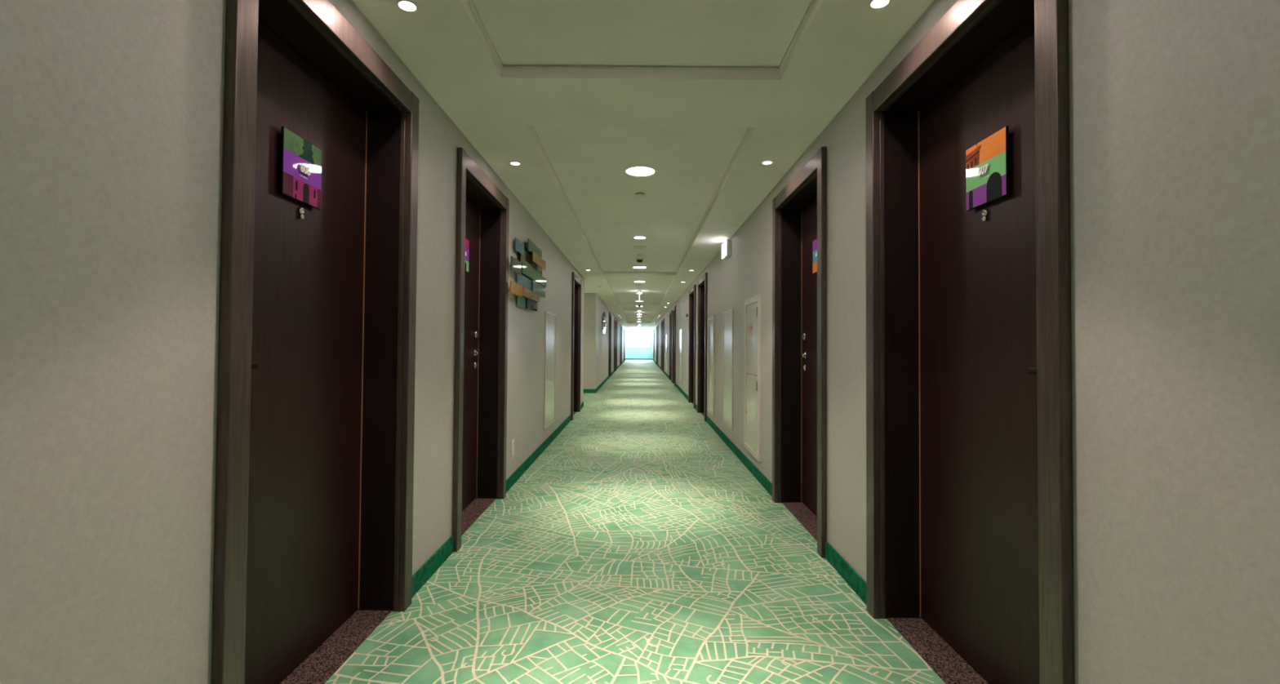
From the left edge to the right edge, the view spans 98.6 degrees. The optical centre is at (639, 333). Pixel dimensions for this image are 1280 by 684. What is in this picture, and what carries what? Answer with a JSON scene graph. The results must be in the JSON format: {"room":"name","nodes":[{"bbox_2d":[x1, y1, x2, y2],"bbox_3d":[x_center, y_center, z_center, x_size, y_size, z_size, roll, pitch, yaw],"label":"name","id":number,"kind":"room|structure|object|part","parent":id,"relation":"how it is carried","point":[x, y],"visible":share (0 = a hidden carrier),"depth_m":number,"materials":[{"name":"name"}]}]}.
{"room":"hotel corridor","nodes":[
{"label":"hotel corridor","id":0,"kind":"room"},
{"bbox_2d":[0,0,625,683],"bbox_3d":[-1.245,0.378,19.294,0.360,2.431,45.400,0,-1,0],"label":"wall","id":1,"kind":"structure","parent":0,"point":[112,111],"depth_m":1.12,"materials":[{"name":"paint"}]},
{"bbox_2d":[210,0,419,683],"bbox_3d":[-1.172,0.073,1.912,0.330,2.296,1.124,0,-1,0],"label":"door","id":2,"kind":"structure","parent":1,"relation":"in","point":[313,535],"depth_m":2.00,"materials":[{"name":"brown wood"}]},
{"bbox_3d":[-1.032,0.048,1.389,0.051,2.266,0.077,0,-1,0],"label":"casing","id":3,"kind":"part","parent":2,"relation":"part of","materials":[{"name":"brown wood"}]},
{"bbox_3d":[-1.181,0.094,1.574,0.056,0.054,0.179,0,-1,0],"label":"handle","id":4,"kind":"part","parent":2,"relation":"part of","materials":[{"name":"black metal"}]},
{"bbox_2d":[280,126,321,209],"bbox_3d":[-1.191,-0.574,1.937,0.028,0.224,0.224,0,-1,-1],"label":"room sign","id":5,"kind":"object","parent":2,"relation":"attached to","point":[300,171],"visible":1,"depth_m":1.92,"materials":[{"name":"multicoloured plastic"}]},
{"bbox_3d":[-1.026,-1.026,1.935,0.049,0.091,0.970,0,-1,0],"label":"casing","id":6,"kind":"part","parent":2,"relation":"part of","materials":[{"name":"brown wood"}]},
{"bbox_3d":[-1.034,0.070,2.436,0.051,2.266,0.077,0,-1,0],"label":"casing","id":7,"kind":"part","parent":2,"relation":"part of","materials":[{"name":"brown wood"}]},
{"bbox_2d":[452,147,509,551],"bbox_3d":[-1.175,0.108,3.642,0.330,2.296,1.124,0,-1,0],"label":"door","id":8,"kind":"structure","parent":1,"relation":"in","point":[482,210],"depth_m":4.08,"materials":[{"name":"brown wood"}]},
{"bbox_3d":[-1.035,0.083,3.119,0.051,2.266,0.077,0,-1,0],"label":"casing","id":9,"kind":"part","parent":8,"relation":"part of","materials":[{"name":"brown wood"}]},
{"bbox_2d":[465,238,469,272],"bbox_3d":[-1.194,-0.538,3.714,0.028,0.224,0.224,0,-1,-1],"label":"room sign","id":10,"kind":"object","parent":8,"relation":"attached to","point":[467,242],"visible":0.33,"depth_m":3.79,"materials":[{"name":"multicoloured plastic"}]},
{"bbox_3d":[-1.185,0.143,3.978,0.056,0.054,0.179,0,-1,0],"label":"handle","id":11,"kind":"part","parent":8,"relation":"part of","materials":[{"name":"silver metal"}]},
{"bbox_3d":[-1.029,-0.991,3.664,0.049,0.091,0.970,0,-1,0],"label":"casing","id":12,"kind":"part","parent":8,"relation":"part of","materials":[{"name":"brown wood"}]},
{"bbox_3d":[-1.036,0.105,4.166,0.051,2.266,0.077,0,-1,0],"label":"casing","id":13,"kind":"part","parent":8,"relation":"part of","materials":[{"name":"brown wood"}]},
{"bbox_2d":[511,438,515,458],"bbox_3d":[-1.039,0.945,4.510,0.015,0.150,0.082,0,-1,0],"label":"power outlet","id":14,"kind":"object","parent":1,"relation":"attached to","point":[513,443],"visible":1,"depth_m":4.48,"materials":[{"name":"white plastic"}]},
{"bbox_2d":[512,440,515,456],"bbox_3d":[-1.035,0.945,4.510,0.006,0.123,0.055,0,-1,0],"label":"socket","id":15,"kind":"object","parent":14,"relation":"attached to","point":[513,443],"depth_m":4.50,"materials":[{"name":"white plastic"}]},
{"bbox_2d":[411,360,623,598],"bbox_3d":[-1.217,1.497,19.272,0.310,0.092,45.400,0,-1,0],"label":"baseboard","id":16,"kind":"structure","parent":1,"relation":"attached to","point":[424,574],"depth_m":3.03,"materials":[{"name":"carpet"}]},
{"bbox_2d":[509,237,546,311],"bbox_3d":[-1.007,-0.530,5.036,0.062,0.624,1.706,0,-1,0],"label":"wall art","id":17,"kind":"object","parent":1,"relation":"attached to","point":[530,283],"visible":1,"depth_m":4.96,"materials":[{"name":"multicoloured plastic"}]},
{"bbox_3d":[-0.984,-0.352,4.389,0.008,0.095,0.419,0,-1,0],"label":"panel","id":18,"kind":"part","parent":17,"relation":"part of","materials":[{"name":"orange wood"}]},
{"bbox_3d":[-0.987,-0.538,4.390,0.008,0.106,0.343,0,-1,0],"label":"panel","id":19,"kind":"part","parent":17,"relation":"part of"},
{"bbox_3d":[-1.010,-0.725,4.617,0.008,0.102,0.306,0,-1,0],"label":"panel","id":20,"kind":"part","parent":17,"relation":"part of","materials":[{"name":"teal"}]},
{"bbox_3d":[-1.023,-0.270,4.791,0.008,0.094,0.412,0,-1,0],"label":"panel","id":21,"kind":"part","parent":17,"relation":"part of","materials":[{"name":"green"}]},
{"bbox_3d":[-1.022,-0.454,4.894,0.008,0.100,0.661,0,-1,0],"label":"panel","id":22,"kind":"part","parent":17,"relation":"part of","materials":[{"name":"teal"}]},
{"bbox_3d":[-1.030,-0.554,4.941,0.008,0.260,0.633,0,-1,0],"label":"panel","id":23,"kind":"part","parent":17,"relation":"part of","materials":[{"name":"green"}]},
{"bbox_3d":[-1.015,-0.661,4.938,0.008,0.206,0.531,0,-1,0],"label":"panel","id":24,"kind":"part","parent":17,"relation":"part of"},
{"bbox_3d":[-1.003,-0.353,5.067,0.008,0.078,0.761,0,-1,0],"label":"panel","id":25,"kind":"part","parent":17,"relation":"part of","materials":[{"name":"brown wood"}]},
{"bbox_3d":[-1.014,-0.274,5.177,0.008,0.105,0.478,0,-1,0],"label":"panel","id":26,"kind":"part","parent":17,"relation":"part of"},
{"bbox_3d":[-1.004,-0.549,5.289,0.008,0.092,1.201,0,-1,0],"label":"panel","id":27,"kind":"part","parent":17,"relation":"part of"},
{"bbox_3d":[-0.994,-0.785,5.224,0.008,0.107,0.668,0,-1,0],"label":"panel","id":28,"kind":"part","parent":17,"relation":"part of","materials":[{"name":"green"}]},
{"bbox_3d":[-1.026,-0.648,5.354,0.008,0.090,0.808,0,-1,0],"label":"panel","id":29,"kind":"part","parent":17,"relation":"part of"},
{"bbox_3d":[-1.013,-0.447,5.521,0.008,0.126,0.690,0,-1,0],"label":"panel","id":30,"kind":"part","parent":17,"relation":"part of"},
{"bbox_3d":[-0.979,-0.701,5.358,0.008,0.091,0.670,0,-1,0],"label":"panel","id":31,"kind":"part","parent":17,"relation":"part of","materials":[{"name":"orange wood"}]},
{"bbox_2d":[543,311,555,429],"bbox_3d":[-1.040,0.410,6.381,0.012,1.295,0.720,0,-1,0],"label":"access panel","id":32,"kind":"object","parent":1,"relation":"attached to","point":[550,321],"visible":1,"depth_m":6.33,"materials":[{"name":"beige paint"}]},
{"bbox_2d":[570,271,582,420],"bbox_3d":[-1.183,0.216,8.961,0.330,2.296,1.124,0,-1,0],"label":"door","id":33,"kind":"structure","parent":1,"relation":"in","point":[576,282],"depth_m":9.44,"materials":[{"name":"brown wood"}]},
{"bbox_3d":[-1.043,0.191,8.438,0.051,2.266,0.077,0,-1,0],"label":"casing","id":34,"kind":"part","parent":33,"relation":"part of","materials":[{"name":"brown wood"}]},
{"bbox_3d":[-1.038,-0.883,8.983,0.049,0.091,0.970,0,-1,0],"label":"casing","id":35,"kind":"part","parent":33,"relation":"part of","materials":[{"name":"brown wood"}]},
{"bbox_3d":[-1.045,0.212,9.485,0.051,2.266,0.077,0,-1,0],"label":"casing","id":36,"kind":"part","parent":33,"relation":"part of","materials":[{"name":"brown wood"}]},
{"bbox_2d":[601,311,607,333],"bbox_3d":[-1.024,-0.310,15.884,0.062,0.624,1.706,0,-1,0],"label":"wall art","id":37,"kind":"object","parent":1,"relation":"attached to","point":[604,322],"visible":1,"depth_m":15.92,"materials":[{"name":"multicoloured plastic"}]},
{"bbox_2d":[608,311,611,378],"bbox_3d":[-1.200,0.424,19.244,0.330,2.296,1.124,0,-1,0],"label":"door","id":38,"kind":"structure","parent":1,"relation":"in","point":[610,313],"depth_m":19.71,"materials":[{"name":"brown wood"}]},
{"bbox_3d":[-1.060,0.400,18.721,0.051,2.266,0.077,0,-1,0],"label":"casing","id":39,"kind":"part","parent":38,"relation":"part of","materials":[{"name":"brown wood"}]},
{"bbox_3d":[-1.061,0.421,19.767,0.051,2.266,0.077,0,-1,0],"label":"casing","id":40,"kind":"part","parent":38,"relation":"part of","materials":[{"name":"brown wood"}]},
{"bbox_2d":[613,317,616,373],"bbox_3d":[-1.206,0.503,23.143,0.330,2.296,1.124,0,-1,0],"label":"door","id":41,"kind":"structure","parent":1,"relation":"in","point":[615,318],"depth_m":23.61,"materials":[{"name":"brown wood"}]},
{"bbox_3d":[-1.066,0.479,22.620,0.051,2.266,0.077,0,-1,0],"label":"casing","id":42,"kind":"part","parent":41,"relation":"part of","materials":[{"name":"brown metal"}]},
{"bbox_3d":[-1.067,0.500,23.666,0.051,2.266,0.077,0,-1,0],"label":"casing","id":43,"kind":"part","parent":41,"relation":"part of","materials":[{"name":"brown wood"}]},
{"bbox_2d":[615,320,617,370],"bbox_3d":[-1.209,0.538,24.842,0.330,2.296,1.124,0,-1,0],"label":"door","id":44,"kind":"structure","parent":1,"relation":"in","point":[616,320],"depth_m":25.31,"materials":[{"name":"brown wood"}]},
{"bbox_3d":[-1.068,0.513,24.319,0.051,2.266,0.077,0,-1,0],"label":"casing","id":45,"kind":"part","parent":44,"relation":"part of","materials":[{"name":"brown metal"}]},
{"bbox_3d":[-1.070,0.534,25.366,0.051,2.266,0.077,0,-1,0],"label":"casing","id":46,"kind":"part","parent":44,"relation":"part of","materials":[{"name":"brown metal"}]},
{"bbox_2d":[619,324,621,365],"bbox_3d":[-1.218,0.647,30.241,0.330,2.296,1.124,0,-1,0],"label":"door","id":47,"kind":"structure","parent":1,"relation":"in","point":[620,324],"depth_m":30.71,"materials":[{"name":"brown wood"}]},
{"bbox_3d":[-1.077,0.623,29.718,0.051,2.266,0.077,0,-1,0],"label":"casing","id":48,"kind":"part","parent":47,"relation":"part of","materials":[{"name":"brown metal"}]},
{"bbox_3d":[-1.079,0.644,30.765,0.051,2.266,0.077,0,-1,0],"label":"casing","id":49,"kind":"part","parent":47,"relation":"part of","materials":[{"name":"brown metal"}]},
{"bbox_2d":[621,324,622,364],"bbox_3d":[-1.220,0.682,31.941,0.330,2.296,1.124,0,-1,0],"label":"door","id":50,"kind":"structure","parent":1,"relation":"in","point":[621,325],"depth_m":32.42,"materials":[{"name":"brown wood"}]},
{"bbox_2d":[623,328,624,361],"bbox_3d":[-1.229,0.791,37.340,0.330,2.296,1.124,0,-1,0],"label":"door","id":51,"kind":"structure","parent":1,"relation":"in","point":[624,328],"depth_m":36.80,"materials":[{"name":"brown wood"}]},
{"bbox_2d":[624,328,625,360],"bbox_3d":[-1.232,0.826,39.039,0.330,2.296,1.124,0,-1,0],"label":"door","id":52,"kind":"structure","parent":1,"relation":"in","point":[624,329],"depth_m":39.53,"materials":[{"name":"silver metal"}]},
{"bbox_2d":[324,360,945,683],"bbox_3d":[-1.639,1.587,19.369,6.000,0.091,45.600,0,-1,0],"label":"floor","id":53,"kind":"structure","parent":0,"point":[637,547],"depth_m":2.67,"materials":[{"name":"green carpet"}]},
{"bbox_2d":[625,328,653,358],"bbox_3d":[-0.067,0.820,42.092,2.668,2.486,0.200,0,-1,0],"label":"wall","id":54,"kind":"structure","parent":0,"point":[630,352],"depth_m":41.98,"materials":[{"name":"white paint"}]},
{"bbox_2d":[625,358,652,359],"bbox_3d":[-0.074,1.965,41.963,2.068,0.092,0.012,0,-1,0],"label":"baseboard","id":55,"kind":"structure","parent":54,"relation":"attached to","point":[625,358],"depth_m":41.95,"materials":[{"name":"carpet"}]},
{"bbox_2d":[627,328,650,347],"bbox_3d":[-0.064,0.357,42.056,1.720,1.410,0.170,0,-1,0],"label":"window","id":56,"kind":"structure","parent":54,"relation":"in","point":[640,338],"depth_m":42.10,"materials":[{"name":"white glass"}]},
{"bbox_3d":[-0.479,0.356,42.101,0.770,1.290,0.008,0,-1,0],"label":"pane","id":57,"kind":"part","parent":56,"relation":"part of","materials":[{"name":"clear glass"}]},
{"bbox_3d":[0.354,-0.034,42.110,0.770,0.500,0.008,0,-1,0],"label":"pane","id":58,"kind":"part","parent":56,"relation":"part of","materials":[{"name":"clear glass"}]},
{"bbox_3d":[0.349,0.636,42.096,0.770,0.740,0.008,0,-1,0],"label":"pane","id":59,"kind":"part","parent":56,"relation":"part of","materials":[{"name":"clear glass"}]},
{"bbox_2d":[351,0,934,328],"bbox_3d":[-1.755,-0.893,19.319,6.134,0.105,45.400,0,-1,0],"label":"ceiling","id":60,"kind":"structure","parent":0,"point":[592,126],"depth_m":2.73,"materials":[{"name":"paint"}]},
{"bbox_2d":[397,0,417,11],"bbox_3d":[-0.840,-1.184,1.988,0.068,0.005,0.068,0,-1,0],"label":"recessed light","id":61,"kind":"object","parent":60,"relation":"in","point":[406,5],"visible":1,"depth_m":1.98,"materials":[{"name":"white plastic"}]},
{"bbox_2d":[510,161,519,164],"bbox_3d":[-0.843,-1.149,3.718,0.068,0.005,0.068,0,-1,0],"label":"recessed light","id":62,"kind":"object","parent":60,"relation":"in","point":[511,162],"visible":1,"depth_m":3.71,"materials":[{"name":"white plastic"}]},
{"bbox_2d":[606,278,672,302],"bbox_3d":[-0.013,-0.996,13.473,1.284,0.006,6.580,0,-1,0],"label":"trim","id":63,"kind":"structure","parent":60,"relation":"attached to","point":[606,278],"depth_m":12.66,"materials":[{"name":"white"}]},
{"bbox_2d":[632,245,646,248],"bbox_3d":[-0.003,-1.125,7.174,0.176,0.011,0.176,0,-1,0],"label":"ceiling speaker","id":64,"kind":"object","parent":60,"relation":"attached to","point":[634,246],"visible":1,"depth_m":7.13,"materials":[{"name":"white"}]},
{"bbox_2d":[635,257,643,262],"bbox_3d":[-0.005,-1.083,8.174,0.115,0.056,0.115,0,-1,0],"label":"smoke detector","id":65,"kind":"object","parent":60,"relation":"attached to","point":[638,260],"visible":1,"depth_m":8.14,"materials":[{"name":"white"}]},
{"bbox_2d":[632,266,646,268],"bbox_3d":[-0.006,-1.089,9.084,0.218,0.005,0.218,0,-1,0],"label":"recessed light","id":66,"kind":"object","parent":60,"relation":"in","point":[635,267],"visible":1,"depth_m":9.06,"materials":[{"name":"white plastic"}]},
{"bbox_2d":[625,166,654,176],"bbox_3d":[0.002,-1.192,4.045,0.218,0.005,0.218,0,-1,0],"label":"recessed light","id":67,"kind":"object","parent":60,"relation":"in","point":[633,171],"visible":1,"depth_m":4.03,"materials":[{"name":"white plastic"}]},
{"bbox_2d":[635,192,644,196],"bbox_3d":[0.001,-1.175,4.655,0.086,0.014,0.086,0,-1,0],"label":"sprinkler cover","id":68,"kind":"object","parent":60,"relation":"attached to","point":[638,194],"visible":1,"depth_m":4.63,"materials":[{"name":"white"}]},
{"bbox_2d":[634,235,645,239],"bbox_3d":[-0.002,-1.141,6.554,0.140,0.005,0.140,0,-1,0],"label":"recessed light","id":69,"kind":"object","parent":60,"relation":"in","point":[637,237],"visible":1,"depth_m":6.56,"materials":[{"name":"white plastic"}]},
{"bbox_2d":[529,125,751,272],"bbox_3d":[-0.002,-1.140,6.374,1.284,0.006,6.580,0,-1,0],"label":"trim","id":70,"kind":"structure","parent":60,"relation":"attached to","point":[531,126],"depth_m":4.46,"materials":[{"name":"white paint"}]},
{"bbox_2d":[467,0,816,70],"bbox_3d":[0.009,-1.275,-0.272,1.284,0.006,5.605,0,-1,0],"label":"trim","id":71,"kind":"structure","parent":60,"relation":"attached to","point":[470,2],"depth_m":2.52,"materials":[{"name":"white paint"}]},
{"bbox_2d":[761,160,772,164],"bbox_3d":[0.847,-1.139,3.667,0.068,0.005,0.068,0,-1,0],"label":"recessed light","id":72,"kind":"object","parent":60,"relation":"in","point":[763,162],"visible":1,"depth_m":3.66,"materials":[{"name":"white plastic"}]},
{"bbox_2d":[869,0,890,8],"bbox_3d":[0.850,-1.173,1.950,0.068,0.005,0.068,0,-1,0],"label":"recessed light","id":73,"kind":"object","parent":60,"relation":"in","point":[873,3],"visible":1,"depth_m":1.96,"materials":[{"name":"white plastic"}]},
{"bbox_2d":[652,0,1279,683],"bbox_3d":[1.183,0.394,19.298,0.360,2.431,45.400,0,-1,0],"label":"wall","id":74,"kind":"structure","parent":0,"point":[1175,104],"depth_m":1.11,"materials":[{"name":"paint"}]},
{"bbox_2d":[653,328,653,361],"bbox_3d":[1.107,0.841,39.043,0.330,2.296,1.124,0,-1,0],"label":"door","id":75,"kind":"structure","parent":74,"relation":"in","point":[653,329],"depth_m":38.51,"materials":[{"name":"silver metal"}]},
{"bbox_2d":[653,328,654,362],"bbox_3d":[1.109,0.807,37.343,0.330,2.296,1.124,0,-1,0],"label":"door","id":76,"kind":"structure","parent":74,"relation":"in","point":[654,328],"depth_m":36.78,"materials":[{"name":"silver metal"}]},
{"bbox_2d":[656,325,657,364],"bbox_3d":[1.118,0.697,31.944,0.330,2.296,1.124,0,-1,0],"label":"door","id":77,"kind":"structure","parent":74,"relation":"in","point":[656,326],"depth_m":31.38,"materials":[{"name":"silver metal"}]},
{"bbox_2d":[657,324,658,365],"bbox_3d":[1.121,0.663,30.245,0.330,2.296,1.124,0,-1,0],"label":"door","id":78,"kind":"structure","parent":74,"relation":"in","point":[658,324],"depth_m":30.72,"materials":[{"name":"brown wood"}]},
{"bbox_3d":[0.980,0.658,30.768,0.051,2.266,0.077,0,-1,0],"label":"casing","id":79,"kind":"part","parent":78,"relation":"part of","materials":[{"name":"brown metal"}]},
{"bbox_2d":[660,320,662,369],"bbox_3d":[1.129,0.553,24.846,0.330,2.296,1.124,0,-1,0],"label":"door","id":80,"kind":"structure","parent":74,"relation":"in","point":[661,320],"depth_m":25.32,"materials":[{"name":"brown wood"}]},
{"bbox_3d":[0.989,0.548,25.369,0.051,2.266,0.077,0,-1,0],"label":"casing","id":81,"kind":"part","parent":80,"relation":"part of","materials":[{"name":"brown wood"}]},
{"bbox_2d":[662,317,664,371],"bbox_3d":[1.132,0.519,23.146,0.330,2.296,1.124,0,-1,0],"label":"door","id":82,"kind":"structure","parent":74,"relation":"in","point":[663,342],"depth_m":23.61,"materials":[{"name":"brown wood"}]},
{"bbox_3d":[0.992,0.514,23.670,0.051,2.266,0.077,0,-1,0],"label":"casing","id":83,"kind":"part","parent":82,"relation":"part of","materials":[{"name":"brown wood"}]},
{"bbox_3d":[0.993,0.492,22.623,0.051,2.266,0.077,0,-1,0],"label":"casing","id":84,"kind":"part","parent":82,"relation":"part of","materials":[{"name":"brown wood"}]},
{"bbox_2d":[665,333,666,370],"bbox_3d":[0.993,0.709,20.841,0.012,1.360,0.900,0,-1,0],"label":"access panel","id":85,"kind":"object","parent":74,"relation":"attached to","point":[666,334],"visible":0.9,"depth_m":20.65,"materials":[{"name":"beige paint"}]},
{"bbox_2d":[669,309,672,382],"bbox_3d":[1.140,0.409,17.747,0.330,2.296,1.124,0,-1,0],"label":"door","id":86,"kind":"structure","parent":74,"relation":"in","point":[671,310],"depth_m":18.21,"materials":[{"name":"brown wood"}]},
{"bbox_3d":[1.000,0.404,18.271,0.051,2.266,0.077,0,-1,0],"label":"casing","id":87,"kind":"part","parent":86,"relation":"part of","materials":[{"name":"brown wood"}]},
{"bbox_3d":[1.002,0.383,17.224,0.051,2.266,0.077,0,-1,0],"label":"casing","id":88,"kind":"part","parent":86,"relation":"part of","materials":[{"name":"brown wood"}]},
{"bbox_2d":[671,305,675,386],"bbox_3d":[1.143,0.375,16.047,0.330,2.296,1.124,0,-1,0],"label":"door","id":89,"kind":"structure","parent":74,"relation":"in","point":[673,374],"depth_m":16.51,"materials":[{"name":"brown wood"}]},
{"bbox_3d":[1.003,0.370,16.571,0.051,2.266,0.077,0,-1,0],"label":"casing","id":90,"kind":"part","parent":89,"relation":"part of","materials":[{"name":"brown wood"}]},
{"bbox_3d":[1.004,0.348,15.524,0.051,2.266,0.077,0,-1,0],"label":"casing","id":91,"kind":"part","parent":89,"relation":"part of","materials":[{"name":"brown wood"}]},
{"bbox_2d":[679,328,682,384],"bbox_3d":[1.004,0.562,13.593,0.012,1.360,0.800,0,-1,0],"label":"access panel","id":92,"kind":"object","parent":74,"relation":"attached to","point":[681,329],"visible":1,"depth_m":13.44,"materials":[{"name":"beige paint"}]},
{"bbox_2d":[688,284,696,408],"bbox_3d":[1.152,0.265,10.604,0.330,2.296,1.124,0,-1,0],"label":"door","id":93,"kind":"structure","parent":74,"relation":"in","point":[692,291],"depth_m":11.08,"materials":[{"name":"brown wood"}]},
{"bbox_3d":[1.012,0.259,11.127,0.051,2.266,0.077,0,-1,0],"label":"casing","id":94,"kind":"part","parent":93,"relation":"part of","materials":[{"name":"brown wood"}]},
{"bbox_3d":[1.021,-0.837,10.626,0.049,0.091,0.970,0,-1,0],"label":"casing","id":95,"kind":"part","parent":93,"relation":"part of","materials":[{"name":"brown wood"}]},
{"bbox_3d":[1.013,0.238,10.080,0.051,2.266,0.077,0,-1,0],"label":"casing","id":96,"kind":"part","parent":93,"relation":"part of","materials":[{"name":"brown wood"}]},
{"bbox_2d":[697,272,707,421],"bbox_3d":[1.155,0.231,8.929,0.330,2.296,1.124,0,-1,0],"label":"door","id":97,"kind":"structure","parent":74,"relation":"in","point":[703,282],"depth_m":9.41,"materials":[{"name":"brown wood"}]},
{"bbox_3d":[1.014,0.225,9.453,0.051,2.266,0.077,0,-1,0],"label":"casing","id":98,"kind":"part","parent":97,"relation":"part of","materials":[{"name":"brown wood"}]},
{"bbox_3d":[1.023,-0.870,8.951,0.049,0.091,0.970,0,-1,0],"label":"casing","id":99,"kind":"part","parent":97,"relation":"part of","materials":[{"name":"brown wood"}]},
{"bbox_3d":[1.016,0.204,8.406,0.051,2.266,0.077,0,-1,0],"label":"casing","id":100,"kind":"part","parent":97,"relation":"part of","materials":[{"name":"brown wood"}]},
{"bbox_2d":[707,315,715,416],"bbox_3d":[1.009,0.444,7.789,0.022,1.382,0.590,0,-1,0],"label":"access panel","id":101,"kind":"object","parent":74,"relation":"attached to","point":[711,320],"visible":1,"depth_m":7.74,"materials":[{"name":"beige paint"}]},
{"bbox_3d":[1.015,0.117,7.796,0.014,0.612,0.474,0,-1,0],"label":"door","id":102,"kind":"part","parent":101,"relation":"part of","materials":[{"name":"beige paint"}]},
{"bbox_3d":[1.011,0.752,7.783,0.014,0.650,0.474,0,-1,0],"label":"door","id":103,"kind":"part","parent":101,"relation":"part of","materials":[{"name":"beige paint"}]},
{"bbox_2d":[721,239,731,259],"bbox_3d":[0.999,-0.969,6.383,0.063,0.180,0.320,0,-1,0],"label":"exit sign","id":104,"kind":"object","parent":74,"relation":"attached to","point":[726,246],"visible":1,"depth_m":6.23,"materials":[{"name":"white plastic"}]},
{"bbox_2d":[722,308,733,430],"bbox_3d":[1.016,0.402,6.382,0.012,1.335,0.695,0,-1,0],"label":"access panel","id":105,"kind":"object","parent":74,"relation":"attached to","point":[727,318],"visible":1,"depth_m":6.35,"materials":[{"name":"beige paint"}]},
{"bbox_2d":[743,294,761,462],"bbox_3d":[1.013,0.383,4.972,0.022,1.414,0.645,0,-1,0],"label":"access panel","id":106,"kind":"object","parent":74,"relation":"attached to","point":[753,306],"visible":1,"depth_m":4.90,"materials":[{"name":"beige paint"}]},
{"bbox_3d":[1.019,0.052,4.979,0.014,0.636,0.529,0,-1,0],"label":"door","id":107,"kind":"part","parent":106,"relation":"part of","materials":[{"name":"beige paint"}]},
{"bbox_3d":[1.015,0.703,4.966,0.014,0.658,0.529,0,-1,0],"label":"door","id":108,"kind":"part","parent":106,"relation":"part of","materials":[{"name":"beige paint"}]},
{"bbox_2d":[652,358,866,604],"bbox_3d":[0.991,1.512,19.275,0.010,0.092,45.400,0,-1,0],"label":"baseboard","id":109,"kind":"structure","parent":74,"relation":"attached to","point":[849,575],"depth_m":2.97,"materials":[{"name":"carpet"}]},
{"bbox_2d":[772,146,826,558],"bbox_3d":[1.163,0.122,3.592,0.330,2.296,1.124,0,-1,0],"label":"door","id":110,"kind":"structure","parent":74,"relation":"in","point":[799,211],"depth_m":4.01,"materials":[{"name":"wood veneer"},{"name":"laminate"},{"name":"brown carpet"}]},
{"bbox_3d":[1.023,0.117,4.116,0.051,2.266,0.077,0,-1,0],"label":"casing","id":111,"kind":"part","parent":110,"relation":"part of","materials":[{"name":"brown wood"}]},
{"bbox_3d":[1.032,-0.979,3.614,0.049,0.091,0.970,0,-1,0],"label":"casing","id":112,"kind":"part","parent":110,"relation":"part of","materials":[{"name":"brown wood"}]},
{"bbox_3d":[1.171,0.157,3.929,0.056,0.054,0.179,0,-1,0],"label":"handle","id":113,"kind":"part","parent":110,"relation":"part of","materials":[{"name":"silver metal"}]},
{"bbox_2d":[813,239,817,273],"bbox_3d":[1.191,-0.523,3.663,0.034,0.224,0.224,0,-1,4],"label":"room sign","id":114,"kind":"object","parent":110,"relation":"attached to","point":[815,242],"visible":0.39,"depth_m":3.72,"materials":[{"name":"multicoloured plastic"}]},
{"bbox_3d":[1.024,0.096,3.069,0.051,2.266,0.077,0,-1,0],"label":"casing","id":115,"kind":"part","parent":110,"relation":"part of","materials":[{"name":"brown wood"}]},
{"bbox_2d":[865,0,1074,683],"bbox_3d":[1.166,0.088,1.875,0.330,2.296,1.124,0,-1,0],"label":"door","id":116,"kind":"structure","parent":74,"relation":"in","point":[970,517],"depth_m":1.95,"materials":[{"name":"wood veneer"},{"name":"laminate"},{"name":"brown carpet"}]},
{"bbox_3d":[1.026,0.082,2.399,0.051,2.266,0.077,0,-1,0],"label":"casing","id":117,"kind":"part","parent":116,"relation":"part of","materials":[{"name":"brown wood"}]},
{"bbox_3d":[1.034,-1.013,1.898,0.049,0.091,0.970,0,-1,0],"label":"casing","id":118,"kind":"part","parent":116,"relation":"part of","materials":[{"name":"brown wood"}]},
{"bbox_2d":[965,125,1008,211],"bbox_3d":[1.194,-0.559,1.893,0.034,0.224,0.224,0,-1,4],"label":"room sign","id":119,"kind":"object","parent":116,"relation":"attached to","point":[987,162],"visible":1,"depth_m":1.87,"materials":[{"name":"multicoloured plastic"}]},
{"bbox_3d":[1.175,0.109,1.538,0.056,0.054,0.179,0,-1,0],"label":"handle","id":120,"kind":"part","parent":116,"relation":"part of","materials":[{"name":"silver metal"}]},
{"bbox_3d":[1.027,0.061,1.352,0.051,2.266,0.077,0,-1,0],"label":"casing","id":121,"kind":"part","parent":116,"relation":"part of","materials":[{"name":"brown wood"}]}
]}

